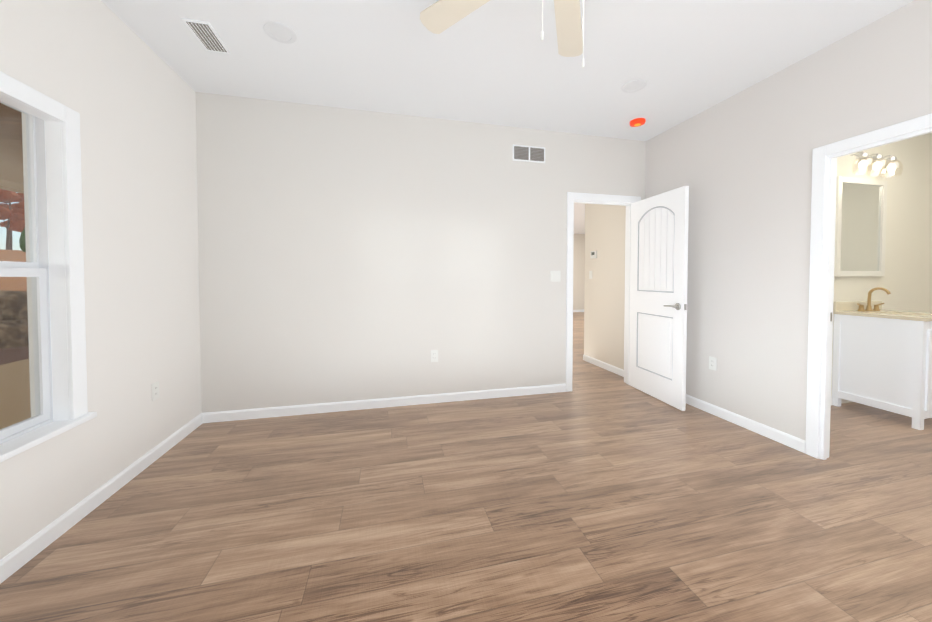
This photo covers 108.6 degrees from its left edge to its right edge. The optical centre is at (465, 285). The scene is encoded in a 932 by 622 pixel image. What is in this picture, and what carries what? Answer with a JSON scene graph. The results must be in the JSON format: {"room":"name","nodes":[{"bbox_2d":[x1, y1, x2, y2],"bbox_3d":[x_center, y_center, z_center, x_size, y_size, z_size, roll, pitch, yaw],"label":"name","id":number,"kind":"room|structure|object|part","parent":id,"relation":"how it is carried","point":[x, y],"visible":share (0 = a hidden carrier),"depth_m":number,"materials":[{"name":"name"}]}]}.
{"room":"empty bedroom","nodes":[
{"label":"empty bedroom","id":0,"kind":"room"},
{"bbox_2d":[0,0,200,559],"bbox_3d":[-2.763,-0.261,4.717,0.170,2.740,14.600,0,1,-13],"label":"wall","id":1,"kind":"structure","parent":0,"point":[116,82],"depth_m":1.93,"materials":[{"name":"white paint"}]},
{"bbox_2d":[0,71,96,461],"bbox_3d":[-1.804,-0.070,0.845,0.170,1.551,1.784,0,1,-13],"label":"window","id":2,"kind":"structure","parent":1,"relation":"in","point":[53,268],"depth_m":1.60,"materials":[{"name":"white paint"}]},
{"bbox_2d":[0,413,203,583],"bbox_3d":[-1.735,1.160,0.798,0.014,0.083,4.137,0,1,-13],"label":"baseboard","id":3,"kind":"structure","parent":1,"relation":"attached to","point":[15,560],"depth_m":1.70,"materials":[{"name":"white paint"}]},
{"bbox_2d":[151,381,158,400],"bbox_3d":[-2.082,0.710,2.248,0.008,0.115,0.070,0,1,-13],"label":"outlet","id":4,"kind":"object","parent":1,"relation":"attached to","point":[155,390],"visible":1,"depth_m":2.24,"materials":[{"name":"white plastic"}]},
{"bbox_2d":[195,92,645,412],"bbox_3d":[-0.116,-0.229,3.336,4.346,2.740,0.120,0,1,-13],"label":"wall","id":5,"kind":"structure","parent":0,"point":[345,254],"depth_m":3.11,"materials":[{"name":"white paint"}]},
{"bbox_2d":[204,384,565,422],"bbox_3d":[-0.561,1.103,3.194,3.341,0.083,0.014,0,1,-13],"label":"baseboard","id":6,"kind":"structure","parent":5,"relation":"attached to","point":[209,417],"depth_m":3.12,"materials":[{"name":"white paint"}]},
{"bbox_2d":[431,350,437,361],"bbox_3d":[-0.306,0.686,3.247,0.070,0.115,0.008,0,1,-13],"label":"outlet","id":7,"kind":"object","parent":5,"relation":"attached to","point":[434,355],"visible":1,"depth_m":3.24,"materials":[{"name":"white plastic"}]},
{"bbox_2d":[513,144,544,162],"bbox_3d":[0.646,-1.342,3.422,0.357,0.158,0.012,0,1,-13],"label":"air vent","id":8,"kind":"object","parent":5,"relation":"in","point":[528,153],"visible":1,"depth_m":3.42,"materials":[{"name":"white metal"}]},
{"bbox_2d":[550,271,560,281],"bbox_3d":[0.942,-0.096,3.523,0.116,0.115,0.010,0,1,-13],"label":"light switch","id":9,"kind":"object","parent":5,"relation":"attached to","point":[555,276],"visible":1,"depth_m":3.52,"materials":[{"name":"white plastic"}]},
{"bbox_2d":[566,192,640,391],"bbox_3d":[1.490,0.074,3.724,0.898,2.116,0.154,0,1,-13],"label":"door frame","id":10,"kind":"structure","parent":5,"relation":"attached to","point":[588,198],"depth_m":3.58,"materials":[{"name":"white paint"}]},
{"bbox_2d":[629,186,688,410],"bbox_3d":[1.893,0.116,3.373,0.155,2.024,0.761,0,1,-13],"label":"bedroom door","id":11,"kind":"structure","parent":5,"relation":"in","point":[658,292],"depth_m":3.29,"materials":[{"name":"white paint"}]},
{"bbox_3d":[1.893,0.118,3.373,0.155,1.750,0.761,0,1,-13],"label":"handle","id":12,"kind":"part","parent":11,"relation":"part of","materials":[{"name":"silver metal"}]},
{"bbox_2d":[0,312,931,621],"bbox_3d":[2.956,1.106,6.102,11.625,0.060,14.600,0,1,-13],"label":"floor","id":13,"kind":"structure","parent":0,"point":[598,494],"depth_m":1.66,"materials":[{"name":"brown wood"}]},
{"bbox_2d":[832,287,931,429],"bbox_3d":[3.865,0.586,2.977,0.634,1.128,0.589,0,1,-13],"label":"bathroom vanity","id":14,"kind":"object","parent":13,"relation":"on","point":[882,359],"visible":1,"depth_m":2.89,"materials":[{"name":"white wood"}]},
{"bbox_2d":[856,287,890,311],"bbox_3d":[3.829,0.132,3.116,0.357,0.226,0.164,0,1,-13],"label":"faucet","id":15,"kind":"object","parent":14,"relation":"on","point":[861,307],"depth_m":3.15,"materials":[{"name":"gold metal"}]},
{"bbox_2d":[101,0,913,233],"bbox_3d":[2.883,-1.712,6.019,11.775,0.100,14.600,0,1,-13],"label":"ceiling","id":16,"kind":"structure","parent":0,"point":[496,62],"depth_m":2.29,"materials":[{"name":"white paint"}]},
{"bbox_2d":[182,18,229,53],"bbox_3d":[-1.632,-1.565,2.117,0.140,0.010,0.280,0,1,-13],"label":"ceiling vent","id":17,"kind":"object","parent":16,"relation":"in","point":[206,35],"visible":1,"depth_m":2.10,"materials":[{"name":"white metal"}]},
{"bbox_2d":[263,22,296,43],"bbox_3d":[-1.153,-1.567,2.083,0.184,0.006,0.184,0,1,-13],"label":"recessed light","id":18,"kind":"object","parent":16,"relation":"in","point":[280,32],"visible":1,"depth_m":2.08,"materials":[{"name":"white plastic"}]},
{"bbox_2d":[420,0,584,67],"bbox_3d":[0.397,-1.205,1.276,1.449,0.692,1.405,0,1,-13],"label":"ceiling fan","id":19,"kind":"object","parent":16,"relation":"hanging from","point":[439,16],"visible":1,"depth_m":1.72,"materials":[{"name":"white wood"}]},
{"bbox_3d":[0.377,-1.098,1.298,0.186,0.477,0.010,0,1,-13],"label":"chain","id":20,"kind":"part","parent":19,"relation":"part of","materials":[{"name":"white plastic"}]},
{"bbox_2d":[621,79,646,92],"bbox_3d":[1.336,-1.580,2.661,0.184,0.006,0.184,0,1,-13],"label":"recessed light","id":21,"kind":"object","parent":16,"relation":"in","point":[636,85],"visible":1,"depth_m":2.65,"materials":[{"name":"white plastic"}]},
{"bbox_2d":[630,118,645,126],"bbox_3d":[1.671,-1.579,3.264,0.140,0.035,0.140,0,1,-13],"label":"smoke detector","id":22,"kind":"object","parent":16,"relation":"attached to","point":[636,122],"visible":1,"depth_m":3.23,"materials":[{"name":"orange"}]},
{"bbox_2d":[573,234,584,309],"bbox_3d":[1.735,-0.416,11.287,11.600,2.740,0.120,0,1,-13],"label":"wall","id":23,"kind":"structure","parent":0,"point":[578,267],"depth_m":11.75,"materials":[{"name":"beige paint"}]},
{"bbox_2d":[584,0,931,440],"bbox_3d":[2.522,-0.192,1.785,0.075,2.740,6.460,0,1,-13],"label":"wall","id":24,"kind":"structure","parent":0,"point":[739,164],"depth_m":2.61,"materials":[{"name":"white paint"}]},
{"bbox_2d":[590,251,596,258],"bbox_3d":[1.784,-0.425,4.679,0.027,0.100,0.120,0,1,-13],"label":"thermostat","id":25,"kind":"object","parent":24,"relation":"attached to","point":[593,254],"visible":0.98,"depth_m":4.66,"materials":[{"name":"white plastic"}]},
{"bbox_2d":[583,354,623,376],"bbox_3d":[1.850,1.073,4.466,0.014,0.083,0.991,0,1,-13],"label":"baseboard","id":26,"kind":"structure","parent":24,"relation":"attached to","point":[611,368],"depth_m":4.46,"materials":[{"name":"white paint"}]},
{"bbox_2d":[709,356,716,370],"bbox_3d":[2.200,0.698,2.987,0.008,0.115,0.070,0,1,-13],"label":"outlet","id":27,"kind":"object","parent":24,"relation":"attached to","point":[712,363],"visible":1,"depth_m":2.98,"materials":[{"name":"white plastic"}]},
{"bbox_2d":[686,394,805,452],"bbox_3d":[2.175,1.106,3.064,0.026,0.083,1.525,0,1,-13],"label":"baseboard","id":28,"kind":"structure","parent":24,"relation":"attached to","point":[796,443],"depth_m":2.67,"materials":[{"name":"white paint"}]},
{"bbox_2d":[805,113,931,459],"bbox_3d":[2.500,0.131,1.885,0.109,2.088,0.866,0,1,-13],"label":"door frame","id":29,"kind":"structure","parent":24,"relation":"attached to","point":[822,256],"depth_m":2.23,"materials":[{"name":"white paint"}]},
{"bbox_2d":[831,132,931,402],"bbox_3d":[3.795,-0.228,3.309,3.104,2.740,0.120,0,1,-13],"label":"wall","id":30,"kind":"structure","parent":0,"point":[906,280],"depth_m":3.35,"materials":[{"name":"white paint"}]},
{"bbox_2d":[834,176,886,275],"bbox_3d":[3.797,-0.554,3.224,0.665,0.935,0.028,0,1,-13],"label":"bathroom mirror","id":31,"kind":"object","parent":30,"relation":"attached to","point":[860,226],"visible":0.92,"depth_m":3.22,"materials":[{"name":"grey mirror"}]},
{"bbox_2d":[850,152,902,177],"bbox_3d":[3.817,-1.151,3.136,0.516,0.247,0.183,0,1,-13],"label":"sconce","id":32,"kind":"object","parent":30,"relation":"attached to","point":[861,159],"visible":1,"depth_m":3.11,"materials":[{"name":"white glass"}]},
{"label":"outside","id":33,"kind":"structure","parent":0,"visible":0},
{"bbox_2d":[0,189,24,249],"bbox_3d":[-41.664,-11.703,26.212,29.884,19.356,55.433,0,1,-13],"label":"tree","id":34,"kind":"object","parent":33,"point":[17,216],"depth_m":21.11,"materials":[{"name":"red plant"}]},
{"bbox_2d":[0,249,28,364],"bbox_3d":[-36.136,-0.843,14.642,52.260,3.676,62.100,0,1,-13],"label":"slope","id":35,"kind":"structure","parent":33,"point":[9,350],"depth_m":7.72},
{"bbox_2d":[0,290,28,348],"bbox_3d":[-9.193,0.614,9.163,1.516,1.166,29.963,0,1,-13],"label":"wall","id":36,"kind":"structure","parent":33,"point":[18,320],"depth_m":6.11,"materials":[{"name":"brown stone"}]},
{"bbox_2d":[0,359,30,428],"bbox_3d":[-6.000,1.223,9.434,3.975,0.250,38.000,0,1,-13],"label":"patio","id":37,"kind":"structure","parent":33,"point":[25,404],"depth_m":3.81,"materials":[{"name":"beige concrete"}]},
{"bbox_2d":[0,103,23,193],"bbox_3d":[-6.292,-0.485,9.325,4.575,3.170,38.000,0,1,-13],"label":"porch roof","id":38,"kind":"structure","parent":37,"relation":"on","point":[13,156],"depth_m":4.21,"materials":[{"name":"brown"}]},
{"bbox_2d":[19,228,25,251],"bbox_3d":[-24.009,-2.729,14.844,2.151,2.074,14.861,0,1,-13],"label":"arborvitae","id":39,"kind":"object","parent":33,"point":[22,243],"depth_m":18.57,"materials":[{"name":"green plant"}]}
]}

